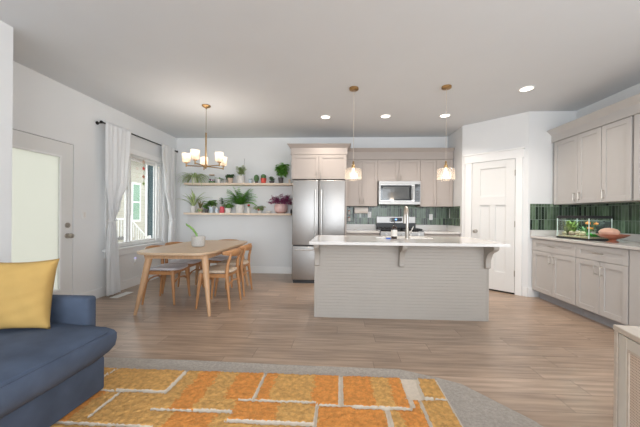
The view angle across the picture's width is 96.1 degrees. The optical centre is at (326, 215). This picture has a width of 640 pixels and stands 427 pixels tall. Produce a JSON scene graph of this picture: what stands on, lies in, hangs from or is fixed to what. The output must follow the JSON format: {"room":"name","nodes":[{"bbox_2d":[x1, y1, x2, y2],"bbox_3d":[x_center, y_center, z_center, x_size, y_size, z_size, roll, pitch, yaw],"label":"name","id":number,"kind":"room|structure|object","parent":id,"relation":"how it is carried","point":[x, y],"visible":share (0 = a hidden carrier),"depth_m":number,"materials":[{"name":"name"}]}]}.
{"room":"open-plan living room","nodes":[
{"label":"open-plan living room","id":0,"kind":"room"},
{"bbox_2d":[0,20,12,262],"bbox_3d":[-3.094,-0.220,-0.455,0.601,2.740,5.800,0,0,3],"label":"wall","id":1,"kind":"structure","parent":0,"point":[6,31],"depth_m":2.38,"materials":[{"name":"paint"}]},
{"bbox_2d":[12,61,176,294],"bbox_3d":[-3.255,-0.222,4.110,0.150,2.740,3.605,0,0,3],"label":"wall","id":2,"kind":"structure","parent":0,"point":[43,106],"depth_m":3.80,"materials":[{"name":"paint"}]},
{"bbox_2d":[11,129,73,294],"bbox_3d":[-3.268,0.126,3.158,0.219,2.045,0.962,0,0,3],"label":"door","id":3,"kind":"structure","parent":2,"relation":"in","point":[42,167],"depth_m":3.29,"materials":[{"name":"paint"}]},
{"bbox_2d":[82,210,86,218],"bbox_3d":[-3.192,-0.011,3.784,0.010,0.114,0.070,0,0,3],"label":"light switch","id":4,"kind":"object","parent":2,"relation":"attached to","point":[84,213],"visible":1,"depth_m":3.78,"materials":[{"name":"white plastic"}]},
{"bbox_2d":[78,275,160,298],"bbox_3d":[-3.151,1.082,4.781,0.015,0.135,2.253,0,0,3],"label":"baseboard","id":5,"kind":"structure","parent":2,"relation":"attached to","point":[100,292],"depth_m":4.45,"materials":[{"name":"paint"}]},
{"bbox_2d":[102,154,167,257],"bbox_3d":[-3.188,-0.191,4.835,0.175,1.600,1.500,0,0,3],"label":"window","id":6,"kind":"structure","parent":2,"relation":"in","point":[157,167],"depth_m":5.05,"materials":[{"name":"white plastic"}]},
{"bbox_2d":[105,148,166,249],"bbox_3d":[-3.137,-0.293,4.843,0.016,1.565,1.450,0,0,3],"label":"trim","id":7,"kind":"structure","parent":2,"relation":"attached to","point":[132,151],"depth_m":4.99,"materials":[{"name":"paint"}]},
{"bbox_2d":[95,120,177,152],"bbox_3d":[-3.076,-1.280,4.840,0.118,0.047,1.867,0,0,3],"label":"curtain rod","id":8,"kind":"object","parent":2,"relation":"attached to","point":[100,121],"visible":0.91,"depth_m":4.62,"materials":[{"name":"black metal"}]},
{"bbox_2d":[105,121,130,295],"bbox_3d":[-3.028,-0.091,4.195,0.127,2.422,0.498,0,0,9],"label":"curtain","id":9,"kind":"object","parent":8,"relation":"hanging from","point":[117,138],"visible":1,"depth_m":4.11,"materials":[{"name":"white fabric"}]},
{"bbox_2d":[162,144,174,260],"bbox_3d":[-2.995,-0.091,5.406,0.127,2.422,0.428,0,0,9],"label":"curtain","id":10,"kind":"object","parent":8,"relation":"hanging from","point":[168,153],"visible":0.76,"depth_m":5.46,"materials":[{"name":"white fabric"}]},
{"bbox_2d":[176,137,446,266],"bbox_3d":[-0.441,-0.199,5.857,5.608,2.740,0.150,0,0,3],"label":"wall","id":11,"kind":"structure","parent":0,"point":[270,236],"depth_m":5.83,"materials":[{"name":"paint"}]},
{"bbox_2d":[182,265,291,273],"bbox_3d":[-1.850,1.092,5.840,2.486,0.135,0.015,0,0,3],"label":"baseboard","id":12,"kind":"structure","parent":11,"relation":"attached to","point":[254,269],"depth_m":5.80,"materials":[{"name":"paint"}]},
{"bbox_2d":[183,213,291,214],"bbox_3d":[-1.765,-0.034,5.739,2.135,0.038,0.209,0,0,3],"label":"wall shelf","id":13,"kind":"object","parent":11,"relation":"attached to","point":[183,213],"visible":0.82,"depth_m":5.63,"materials":[{"name":"brown wood"}]},
{"bbox_2d":[183,190,211,212],"bbox_3d":[-2.684,-0.304,5.693,0.744,0.487,0.360,0,0,3],"label":"potted plant","id":14,"kind":"object","parent":13,"relation":"on","point":[192,200],"visible":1,"depth_m":5.74,"materials":[{"name":"green plant"}]},
{"bbox_2d":[197,201,202,212],"bbox_3d":[-2.538,-0.189,5.771,0.133,0.259,0.149,0,0,-31],"label":"potted plant","id":15,"kind":"object","parent":13,"relation":"on","point":[200,210],"visible":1,"depth_m":5.74,"materials":[{"name":"green plant"}]},
{"bbox_2d":[202,203,208,212],"bbox_3d":[-2.421,-0.153,5.752,0.149,0.190,0.150,0,0,-10],"label":"potted plant","id":16,"kind":"object","parent":13,"relation":"on","point":[204,206],"visible":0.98,"depth_m":5.74,"materials":[{"name":"green plant"}]},
{"bbox_2d":[203,200,216,212],"bbox_3d":[-2.327,-0.186,5.762,0.266,0.256,0.219,0,0,23],"label":"potted plant","id":17,"kind":"object","parent":13,"relation":"on","point":[212,203],"visible":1,"depth_m":5.72,"materials":[{"name":"green plant"}]},
{"bbox_2d":[219,197,224,212],"bbox_3d":[-2.097,-0.211,5.750,0.127,0.310,0.106,0,0,3],"label":"potted plant","id":18,"kind":"object","parent":13,"relation":"on","point":[222,202],"visible":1,"depth_m":5.72,"materials":[{"name":"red ceramic"}]},
{"bbox_2d":[222,203,233,212],"bbox_3d":[-1.981,-0.156,5.752,0.231,0.202,0.210,0,0,41],"label":"potted plant","id":19,"kind":"object","parent":13,"relation":"on","point":[229,206],"visible":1,"depth_m":5.70,"materials":[{"name":"green plant"}]},
{"bbox_2d":[224,189,256,212],"bbox_3d":[-1.720,-0.308,5.707,0.687,0.511,0.260,0,0,0],"label":"potted plant","id":20,"kind":"object","parent":13,"relation":"on","point":[239,208],"visible":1,"depth_m":5.70,"materials":[{"name":"green plant"}]},
{"bbox_2d":[253,205,264,212],"bbox_3d":[-1.347,-0.127,5.711,0.233,0.156,0.180,0,0,41],"label":"potted plant","id":21,"kind":"object","parent":13,"relation":"on","point":[260,209],"visible":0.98,"depth_m":5.69,"materials":[{"name":"green plant"}]},
{"bbox_2d":[269,194,291,212],"bbox_3d":[-0.914,-0.242,5.654,0.538,0.392,0.336,0,0,3],"label":"potted plant","id":22,"kind":"object","parent":13,"relation":"on","point":[279,208],"visible":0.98,"depth_m":5.61,"materials":[{"name":"purple plant"}]},
{"bbox_2d":[184,183,292,185],"bbox_3d":[-1.745,-0.623,5.738,2.165,0.038,0.209,0,0,3],"label":"wall shelf","id":23,"kind":"object","parent":11,"relation":"attached to","point":[188,184],"visible":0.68,"depth_m":5.66,"materials":[{"name":"brown wood"}]},
{"bbox_2d":[178,172,208,185],"bbox_3d":[-2.659,-0.705,5.676,0.561,0.311,0.390,0,0,3],"label":"potted plant","id":24,"kind":"object","parent":23,"relation":"on","point":[193,178],"visible":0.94,"depth_m":5.73,"materials":[{"name":"green plant"}]},
{"bbox_2d":[209,174,214,182],"bbox_3d":[-2.302,-0.737,5.755,0.132,0.178,0.132,0,0,3],"label":"jar","id":25,"kind":"object","parent":23,"relation":"on","point":[210,181],"visible":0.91,"depth_m":5.72,"materials":[{"name":"clear glass"}]},
{"bbox_2d":[225,174,233,182],"bbox_3d":[-1.935,-0.741,5.743,0.202,0.192,0.162,0,0,3],"label":"potted plant","id":26,"kind":"object","parent":23,"relation":"on","point":[229,177],"visible":0.96,"depth_m":5.71,"materials":[{"name":"beige ceramic"}]},
{"bbox_2d":[236,159,246,182],"bbox_3d":[-1.704,-0.893,5.727,0.230,0.500,0.163,0,0,-10],"label":"potted plant","id":27,"kind":"object","parent":23,"relation":"on","point":[240,179],"visible":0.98,"depth_m":5.69,"materials":[{"name":"green plant"}]},
{"bbox_2d":[254,175,258,182],"bbox_3d":[-1.398,-0.727,5.712,0.105,0.174,0.105,0,0,3],"label":"potted plant","id":28,"kind":"object","parent":23,"relation":"on","point":[256,177],"visible":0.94,"depth_m":5.68,"materials":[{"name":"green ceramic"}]},
{"bbox_2d":[261,174,265,182],"bbox_3d":[-1.257,-0.731,5.706,0.114,0.184,0.113,0,0,3],"label":"potted plant","id":29,"kind":"object","parent":23,"relation":"on","point":[263,176],"visible":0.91,"depth_m":5.67,"materials":[{"name":"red ceramic"}]},
{"bbox_2d":[274,163,288,182],"bbox_3d":[-0.881,-0.838,5.659,0.318,0.405,0.253,0,0,3],"label":"potted plant","id":30,"kind":"object","parent":23,"relation":"on","point":[282,170],"visible":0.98,"depth_m":5.65,"materials":[{"name":"green plant"}]},
{"bbox_2d":[291,155,346,179],"bbox_3d":[-0.122,-0.849,5.363,0.960,0.425,0.808,0,0,3],"label":"upper cabinet","id":31,"kind":"object","parent":11,"relation":"attached to","point":[303,167],"visible":1,"depth_m":5.00,"materials":[{"name":"beige paint"}]},
{"bbox_2d":[287,143,350,155],"bbox_3d":[-0.121,-1.149,5.346,1.107,0.175,0.839,0,0,3],"label":"trim","id":32,"kind":"structure","parent":31,"relation":"on","point":[319,148],"depth_m":4.98,"materials":[{"name":"beige paint"}]},
{"bbox_2d":[346,160,377,206],"bbox_3d":[0.665,-0.615,5.545,0.581,0.870,0.366,0,0,3],"label":"upper cabinet","id":33,"kind":"object","parent":11,"relation":"attached to","point":[362,192],"visible":0.94,"depth_m":5.40,"materials":[{"name":"beige paint"}]},
{"bbox_2d":[354,206,368,212],"bbox_3d":[0.664,-0.112,5.575,0.290,0.135,0.120,0,0,3],"label":"paper towel roll","id":34,"kind":"object","parent":33,"relation":"attached to","point":[356,209],"visible":1,"depth_m":5.53,"materials":[{"name":"white paper"}]},
{"bbox_2d":[377,160,419,181],"bbox_3d":[1.351,-0.844,5.513,0.785,0.400,0.366,0,0,3],"label":"upper cabinet","id":35,"kind":"object","parent":11,"relation":"attached to","point":[388,170],"visible":0.89,"depth_m":5.37,"materials":[{"name":"beige paint"}]},
{"bbox_2d":[377,181,420,204],"bbox_3d":[1.345,-0.422,5.462,0.760,0.432,0.462,0,0,3],"label":"microwave oven","id":36,"kind":"object","parent":35,"relation":"attached to","point":[388,192],"visible":0.98,"depth_m":5.28,"materials":[{"name":"silver metal"}]},
{"bbox_2d":[347,148,454,159],"bbox_3d":[1.364,-1.147,5.497,1.963,0.203,0.399,0,0,3],"label":"trim","id":37,"kind":"structure","parent":35,"relation":"attached to","point":[359,153],"depth_m":5.35,"materials":[{"name":"beige paint"}]},
{"bbox_2d":[346,205,459,225],"bbox_3d":[1.351,-0.020,5.385,1.982,0.388,0.625,0,0,3],"label":"backsplash","id":38,"kind":"structure","parent":11,"relation":"attached to","point":[441,215],"depth_m":5.67,"materials":[{"name":"green tile"}]},
{"bbox_2d":[416,160,452,206],"bbox_3d":[2.041,-0.603,5.480,0.596,0.870,0.366,0,0,3],"label":"upper cabinet","id":39,"kind":"object","parent":11,"relation":"attached to","point":[436,190],"visible":0.98,"depth_m":5.33,"materials":[{"name":"beige paint"}]},
{"bbox_2d":[0,0,639,137],"bbox_3d":[0.104,-1.639,1.125,7.217,0.150,9.655,0,0,3],"label":"ceiling","id":40,"kind":"structure","parent":0,"point":[263,68],"depth_m":2.86,"materials":[{"name":"paint"}]},
{"bbox_2d":[182,104,226,169],"bbox_3d":[-1.742,-1.124,4.109,0.608,0.910,0.598,0,0,3],"label":"chandelier","id":41,"kind":"object","parent":40,"relation":"hanging from","point":[219,158],"visible":1,"depth_m":4.07,"materials":[{"name":"white glass"}]},
{"bbox_2d":[320,115,330,118],"bbox_3d":[-0.022,-1.561,4.555,0.176,0.008,0.176,0,0,3],"label":"recessed light","id":42,"kind":"object","parent":40,"relation":"in","point":[321,116],"visible":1,"depth_m":4.53,"materials":[{"name":"white plastic"}]},
{"bbox_2d":[345,86,361,178],"bbox_3d":[0.327,-1.000,3.521,0.205,1.125,0.205,0,0,3],"label":"pendant lamp","id":43,"kind":"object","parent":40,"relation":"hanging from","point":[352,88],"visible":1,"depth_m":3.51,"materials":[{"name":"gold metal"}]},
{"bbox_2d":[380,114,390,117],"bbox_3d":[0.916,-1.554,4.495,0.176,0.008,0.176,0,0,3],"label":"recessed light","id":44,"kind":"object","parent":40,"relation":"in","point":[383,115],"visible":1,"depth_m":4.50,"materials":[{"name":"white plastic"}]},
{"bbox_2d":[439,113,450,117],"bbox_3d":[1.826,-1.546,4.448,0.176,0.008,0.176,0,0,3],"label":"recessed light","id":45,"kind":"object","parent":40,"relation":"in","point":[448,114],"visible":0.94,"depth_m":4.44,"materials":[{"name":"white plastic"}]},
{"bbox_2d":[437,84,454,179],"bbox_3d":[1.434,-0.991,3.460,0.205,1.125,0.205,0,0,3],"label":"pendant lamp","id":46,"kind":"object","parent":40,"relation":"hanging from","point":[448,86],"visible":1,"depth_m":3.45,"materials":[{"name":"gold metal"}]},
{"bbox_2d":[518,85,534,91],"bbox_3d":[2.426,-1.541,3.495,0.176,0.008,0.176,0,0,3],"label":"recessed light","id":47,"kind":"object","parent":40,"relation":"in","point":[529,87],"visible":1,"depth_m":3.49,"materials":[{"name":"white plastic"}]},
{"bbox_2d":[96,272,613,426],"bbox_3d":[0.080,1.236,1.125,7.217,0.120,9.655,0,0,3],"label":"floor","id":48,"kind":"structure","parent":0,"point":[551,364],"depth_m":2.70,"materials":[{"name":"brown wood"}]},
{"bbox_2d":[110,292,132,297],"bbox_3d":[-2.972,1.147,4.174,0.120,0.006,0.320,0,0,3],"label":"floor vent","id":49,"kind":"object","parent":48,"relation":"in","point":[124,293],"visible":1,"depth_m":4.14,"materials":[{"name":"white plastic"}]},
{"bbox_2d":[141,245,190,304],"bbox_3d":[-2.191,0.787,3.936,0.474,0.743,0.490,0,0,0],"label":"dining chair","id":50,"kind":"object","parent":48,"relation":"on","point":[163,269],"visible":0.76,"depth_m":3.82,"materials":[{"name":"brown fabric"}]},
{"bbox_2d":[161,242,203,294],"bbox_3d":[-2.222,0.786,4.454,0.474,0.743,0.490,0,0,4],"label":"dining chair","id":51,"kind":"object","parent":48,"relation":"on","point":[191,262],"visible":0.54,"depth_m":4.39,"materials":[{"name":"brown wood"}]},
{"bbox_2d":[133,240,248,316],"bbox_3d":[-1.774,0.792,4.072,0.944,0.744,1.684,0,0,2],"label":"dining table","id":52,"kind":"object","parent":48,"relation":"on","point":[212,248],"visible":0.86,"depth_m":3.40,"materials":[{"name":"brown wood"}]},
{"bbox_2d":[186,223,204,246],"bbox_3d":[-1.774,0.262,3.873,0.255,0.314,0.176,0,0,-19],"label":"potted plant","id":53,"kind":"object","parent":52,"relation":"on","point":[196,241],"visible":0.98,"depth_m":3.82,"materials":[{"name":"grey ceramic"}]},
{"bbox_2d":[195,247,241,309],"bbox_3d":[-1.398,0.793,3.785,0.474,0.743,0.490,0,0,3],"label":"dining chair","id":54,"kind":"object","parent":48,"relation":"on","point":[229,270],"visible":0.91,"depth_m":3.61,"materials":[{"name":"brown wood"}]},
{"bbox_2d":[209,239,240,287],"bbox_3d":[-1.734,0.790,4.874,0.490,0.743,0.474,0,0,3],"label":"dining chair","id":55,"kind":"object","parent":48,"relation":"on","point":[219,258],"visible":0.29,"depth_m":4.70,"materials":[{"name":"brown wood"}]},
{"bbox_2d":[214,243,251,296],"bbox_3d":[-1.391,0.793,4.355,0.474,0.743,0.490,0,0,1],"label":"dining chair","id":56,"kind":"object","parent":48,"relation":"on","point":[243,263],"visible":0.73,"depth_m":4.20,"materials":[{"name":"brown wood"}]},
{"bbox_2d":[292,180,344,282],"bbox_3d":[-0.131,0.279,5.318,0.914,1.790,0.848,0,0,3],"label":"refrigerator","id":57,"kind":"object","parent":48,"relation":"on","point":[318,206],"visible":0.6,"depth_m":4.97,"materials":[{"name":"metal"}]},
{"bbox_2d":[104,357,542,426],"bbox_3d":[-0.781,1.163,0.362,3.915,0.010,3.850,0,0,3],"label":"carpet","id":58,"kind":"object","parent":48,"relation":"on","point":[472,408],"visible":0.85,"depth_m":2.12,"materials":[{"name":"carpet"}]},
{"bbox_2d":[50,367,462,426],"bbox_3d":[-0.858,1.144,0.578,3.130,0.028,3.075,0,0,3],"label":"area rug","id":59,"kind":"object","parent":58,"relation":"on","point":[128,397],"visible":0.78,"depth_m":1.76,"materials":[{"name":"orange fabric"}]},
{"bbox_2d":[0,295,116,426],"bbox_3d":[-2.049,0.739,0.554,1.346,0.762,2.715,0,0,3],"label":"sofa","id":60,"kind":"object","parent":59,"relation":"on","point":[46,374],"visible":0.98,"depth_m":1.54,"materials":[{"name":"blue fabric"}]},
{"bbox_2d":[0,258,59,328],"bbox_3d":[-1.841,0.463,1.677,0.414,0.417,0.192,0,0,-12],"label":"throw pillow","id":61,"kind":"object","parent":60,"relation":"on","point":[26,288],"visible":1,"depth_m":1.65,"materials":[{"name":"yellow fabric"}]},
{"bbox_2d":[345,179,346,234],"bbox_3d":[0.343,0.273,5.359,0.024,1.810,0.768,0,0,3],"label":"panel","id":62,"kind":"object","parent":48,"relation":"on","point":[345,179],"visible":0.43,"depth_m":4.97,"materials":[{"name":"beige paint"}]},
{"bbox_2d":[346,233,379,235],"bbox_3d":[0.649,0.744,5.389,0.586,0.872,0.653,0,0,3],"label":"base cabinet","id":63,"kind":"object","parent":48,"relation":"on","point":[356,234],"visible":0.06,"depth_m":5.10,"materials":[{"name":"beige paint"}]},
{"bbox_2d":[346,224,379,232],"bbox_3d":[0.653,0.239,5.400,0.587,0.137,0.659,0,0,3],"label":"countertop","id":64,"kind":"structure","parent":63,"relation":"on","point":[350,228],"depth_m":5.70,"materials":[{"name":"white stone"}]},
{"bbox_2d":[376,216,423,235],"bbox_3d":[1.330,0.601,5.322,0.758,1.170,0.723,0,0,3],"label":"range","id":65,"kind":"object","parent":48,"relation":"on","point":[384,224],"visible":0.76,"depth_m":5.60,"materials":[{"name":"metal"}]},
{"bbox_2d":[376,229,423,231],"bbox_3d":[1.333,0.276,5.338,0.758,0.030,0.570,0,0,3],"label":"cooktop","id":66,"kind":"object","parent":65,"relation":"in","point":[380,230],"depth_m":5.07,"materials":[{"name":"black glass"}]},
{"bbox_2d":[314,245,499,320],"bbox_3d":[0.848,0.746,3.491,1.971,0.872,0.845,0,0,3],"label":"kitchen island","id":67,"kind":"object","parent":48,"relation":"on","point":[351,281],"visible":0.89,"depth_m":3.28,"materials":[{"name":"paint"}]},
{"bbox_2d":[309,235,509,246],"bbox_3d":[0.858,0.294,3.461,2.037,0.030,1.025,0,0,3],"label":"island countertop","id":68,"kind":"structure","parent":67,"relation":"on","point":[319,239],"depth_m":3.08,"materials":[{"name":"white stone"}]},
{"bbox_2d":[391,221,396,238],"bbox_3d":[0.813,0.171,3.486,0.078,0.216,0.074,0,0,3],"label":"soap bottle","id":69,"kind":"object","parent":68,"relation":"on","point":[394,228],"visible":1,"depth_m":3.46,"materials":[{"name":"black glass"}]},
{"bbox_2d":[382,236,432,238],"bbox_3d":[1.022,0.379,3.691,0.580,0.207,0.270,0,0,3],"label":"sink","id":70,"kind":"object","parent":68,"relation":"in","point":[382,236],"visible":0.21,"depth_m":3.81,"materials":[{"name":"white ceramic"}]},
{"bbox_2d":[403,206,413,238],"bbox_3d":[1.009,0.080,3.592,0.110,0.402,0.222,0,0,3],"label":"kitchen faucet","id":71,"kind":"object","parent":68,"relation":"on","point":[406,212],"visible":1,"depth_m":3.50,"materials":[{"name":"silver metal"}]},
{"bbox_2d":[424,234,459,236],"bbox_3d":[2.024,0.756,5.324,0.610,0.872,0.653,0,0,3],"label":"base cabinet","id":72,"kind":"object","parent":48,"relation":"on","point":[444,235],"visible":0.12,"depth_m":5.03,"materials":[{"name":"beige paint"}]},
{"bbox_2d":[416,225,460,233],"bbox_3d":[2.030,0.250,5.335,0.614,0.137,0.659,0,0,3],"label":"countertop","id":73,"kind":"structure","parent":72,"relation":"on","point":[428,229],"depth_m":5.63,"materials":[{"name":"white stone"}]},
{"bbox_2d":[532,238,582,315],"bbox_3d":[3.295,0.766,3.832,0.654,0.872,0.784,0,0,3],"label":"base cabinet","id":74,"kind":"object","parent":48,"relation":"on","point":[554,262],"depth_m":3.78,"materials":[{"name":"grey paint"}]},
{"bbox_2d":[576,243,630,327],"bbox_3d":[3.261,0.766,3.122,0.654,0.872,0.629,0,0,3],"label":"base cabinet","id":75,"kind":"object","parent":48,"relation":"on","point":[602,272],"visible":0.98,"depth_m":3.10,"materials":[{"name":"grey paint"}]},
{"bbox_2d":[613,324,639,426],"bbox_3d":[1.381,0.846,0.733,0.440,0.680,1.153,0,0,15],"label":"sideboard","id":76,"kind":"object","parent":48,"relation":"on","point":[626,412],"visible":1,"depth_m":1.27,"materials":[{"name":"beige wood"}]},
{"bbox_2d":[629,250,639,326],"bbox_3d":[3.241,0.766,2.345,0.621,0.872,0.918,0,0,3],"label":"base cabinet","id":77,"kind":"object","parent":48,"relation":"on","point":[634,264],"visible":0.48,"depth_m":2.76,"materials":[{"name":"grey paint"}]},
{"bbox_2d":[530,230,639,249],"bbox_3d":[3.265,0.271,3.029,0.647,0.115,2.398,0,0,3],"label":"countertop","id":78,"kind":"structure","parent":77,"relation":"on","point":[632,242],"depth_m":3.40,"materials":[{"name":"white stone"}]},
{"bbox_2d":[557,216,612,240],"bbox_3d":[3.255,0.150,3.661,0.270,0.297,0.510,0,0,3],"label":"fish tank","id":79,"kind":"object","parent":78,"relation":"on","point":[601,225],"visible":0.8,"depth_m":3.50,"materials":[{"name":"glass"}]},
{"bbox_2d":[562,221,579,234],"bbox_3d":[3.246,0.155,3.831,0.174,0.206,0.187,0,0,3],"label":"plant","id":80,"kind":"object","parent":79,"relation":"in","point":[570,226],"visible":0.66,"depth_m":3.80,"materials":[{"name":"green plant"}]},
{"bbox_2d":[579,231,586,235],"bbox_3d":[3.180,0.227,3.575,0.064,0.062,0.081,0,0,3],"label":"rock","id":81,"kind":"object","parent":79,"relation":"on","point":[582,233],"visible":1,"depth_m":3.56,"materials":[{"name":"beige stone"}]},
{"bbox_2d":[577,226,596,235],"bbox_3d":[3.315,0.187,3.678,0.201,0.142,0.208,0,0,3],"label":"plant","id":82,"kind":"object","parent":79,"relation":"in","point":[582,228],"visible":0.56,"depth_m":3.67,"materials":[{"name":"green plant"}]},
{"bbox_2d":[596,234,630,242],"bbox_3d":[3.214,0.254,3.237,0.288,0.088,0.288,0,0,3],"label":"pedestal bowl","id":83,"kind":"object","parent":78,"relation":"on","point":[612,238],"visible":0.95,"depth_m":3.19,"materials":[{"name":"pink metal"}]},
{"bbox_2d":[598,228,619,234],"bbox_3d":[3.206,0.187,3.268,0.181,0.096,0.174,0,0,3],"label":"gourd","id":84,"kind":"object","parent":83,"relation":"on","point":[607,231],"visible":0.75,"depth_m":3.21,"materials":[{"name":"food"}]},
{"bbox_2d":[447,111,575,296],"bbox_3d":[2.819,-0.172,4.861,0.652,2.740,2.034,0,0,-39],"label":"wall","id":85,"kind":"structure","parent":0,"point":[528,130],"depth_m":4.28,"materials":[{"name":"paint"}]},
{"bbox_2d":[472,159,515,293],"bbox_3d":[2.621,0.164,4.571,0.086,2.065,0.626,0,0,-43],"label":"door","id":86,"kind":"structure","parent":85,"relation":"in","point":[493,182],"depth_m":4.54,"materials":[{"name":"paint"}]},
{"bbox_2d":[463,147,524,295],"bbox_3d":[2.633,0.084,4.597,0.034,2.225,0.887,0,0,-43],"label":"trim","id":87,"kind":"structure","parent":85,"relation":"attached to","point":[518,153],"depth_m":4.36,"materials":[{"name":"paint"}]},
{"bbox_2d":[522,287,527,296],"bbox_3d":[2.635,1.129,4.600,0.017,0.135,0.958,0,0,-43],"label":"baseboard","id":88,"kind":"structure","parent":85,"relation":"attached to","point":[524,289],"depth_m":4.27,"materials":[{"name":"paint"}]},
{"bbox_2d":[528,288,533,296],"bbox_3d":[3.011,1.132,4.246,0.086,0.135,0.015,0,0,3],"label":"baseboard","id":89,"kind":"structure","parent":85,"relation":"attached to","point":[530,291],"depth_m":4.24,"materials":[{"name":"paint"}]},
{"bbox_2d":[576,83,639,233],"bbox_3d":[3.542,-0.166,0.340,0.150,2.740,8.011,0,0,3],"label":"wall","id":90,"kind":"structure","parent":0,"point":[634,90],"depth_m":3.70,"materials":[{"name":"paint"}]},
{"bbox_2d":[530,202,639,233],"bbox_3d":[3.267,0.019,2.995,0.646,0.385,2.491,0,0,3],"label":"backsplash","id":91,"kind":"structure","parent":90,"relation":"attached to","point":[626,216],"depth_m":4.00,"materials":[{"name":"green tile"}]},
{"bbox_2d":[554,127,619,204],"bbox_3d":[3.444,-0.612,3.814,0.377,0.910,0.780,0,0,3],"label":"upper cabinet","id":92,"kind":"object","parent":90,"relation":"attached to","point":[577,158],"visible":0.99,"depth_m":3.74,"materials":[{"name":"grey paint"}]},
{"bbox_2d":[601,116,639,202],"bbox_3d":[3.417,-0.612,3.241,0.377,0.910,0.358,0,0,3],"label":"upper cabinet","id":93,"kind":"object","parent":90,"relation":"attached to","point":[617,178],"visible":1,"depth_m":3.23,"materials":[{"name":"grey paint"}]},
{"bbox_2d":[634,113,639,200],"bbox_3d":[3.390,-0.612,2.676,0.377,0.910,0.758,0,0,3],"label":"upper cabinet","id":94,"kind":"object","parent":90,"relation":"attached to","point":[636,117],"visible":1,"depth_m":3.02,"materials":[{"name":"grey paint"}]},
{"bbox_2d":[547,93,639,142],"bbox_3d":[3.402,-1.156,3.264,0.419,0.173,1.940,0,0,3],"label":"trim","id":95,"kind":"structure","parent":94,"relation":"attached to","point":[628,107],"depth_m":3.44,"materials":[{"name":"grey paint"}]},
{"label":"outside","id":96,"kind":"structure","parent":0,"visible":0},
{"bbox_3d":[-20.837,1.379,20.501,36.469,0.250,51.000,0,0,3],"label":"ground","id":97,"kind":"structure","parent":96,"visible":0},
{"bbox_2d":[116,161,147,241],"bbox_3d":[-12.890,-1.731,10.022,9.880,6.100,7.710,0,0,3],"label":"house","id":98,"kind":"structure","parent":97,"relation":"on","point":[139,192],"depth_m":12.78,"materials":[{"name":"beige"}]},
{"bbox_2d":[116,216,150,240],"bbox_3d":[-8.022,0.781,10.924,0.560,1.564,3.270,0,0,3],"label":"stair railing","id":99,"kind":"object","parent":97,"relation":"on","point":[120,237],"visible":0.35,"depth_m":11.32,"materials":[{"name":"white plastic"}]},
{"bbox_2d":[148,165,152,237],"bbox_3d":[-11.781,-1.972,17.373,7.800,6.600,6.400,0,0,3],"label":"house","id":100,"kind":"structure","parent":97,"relation":"on","point":[150,168],"depth_m":14.12,"materials":[{"name":"blue"}]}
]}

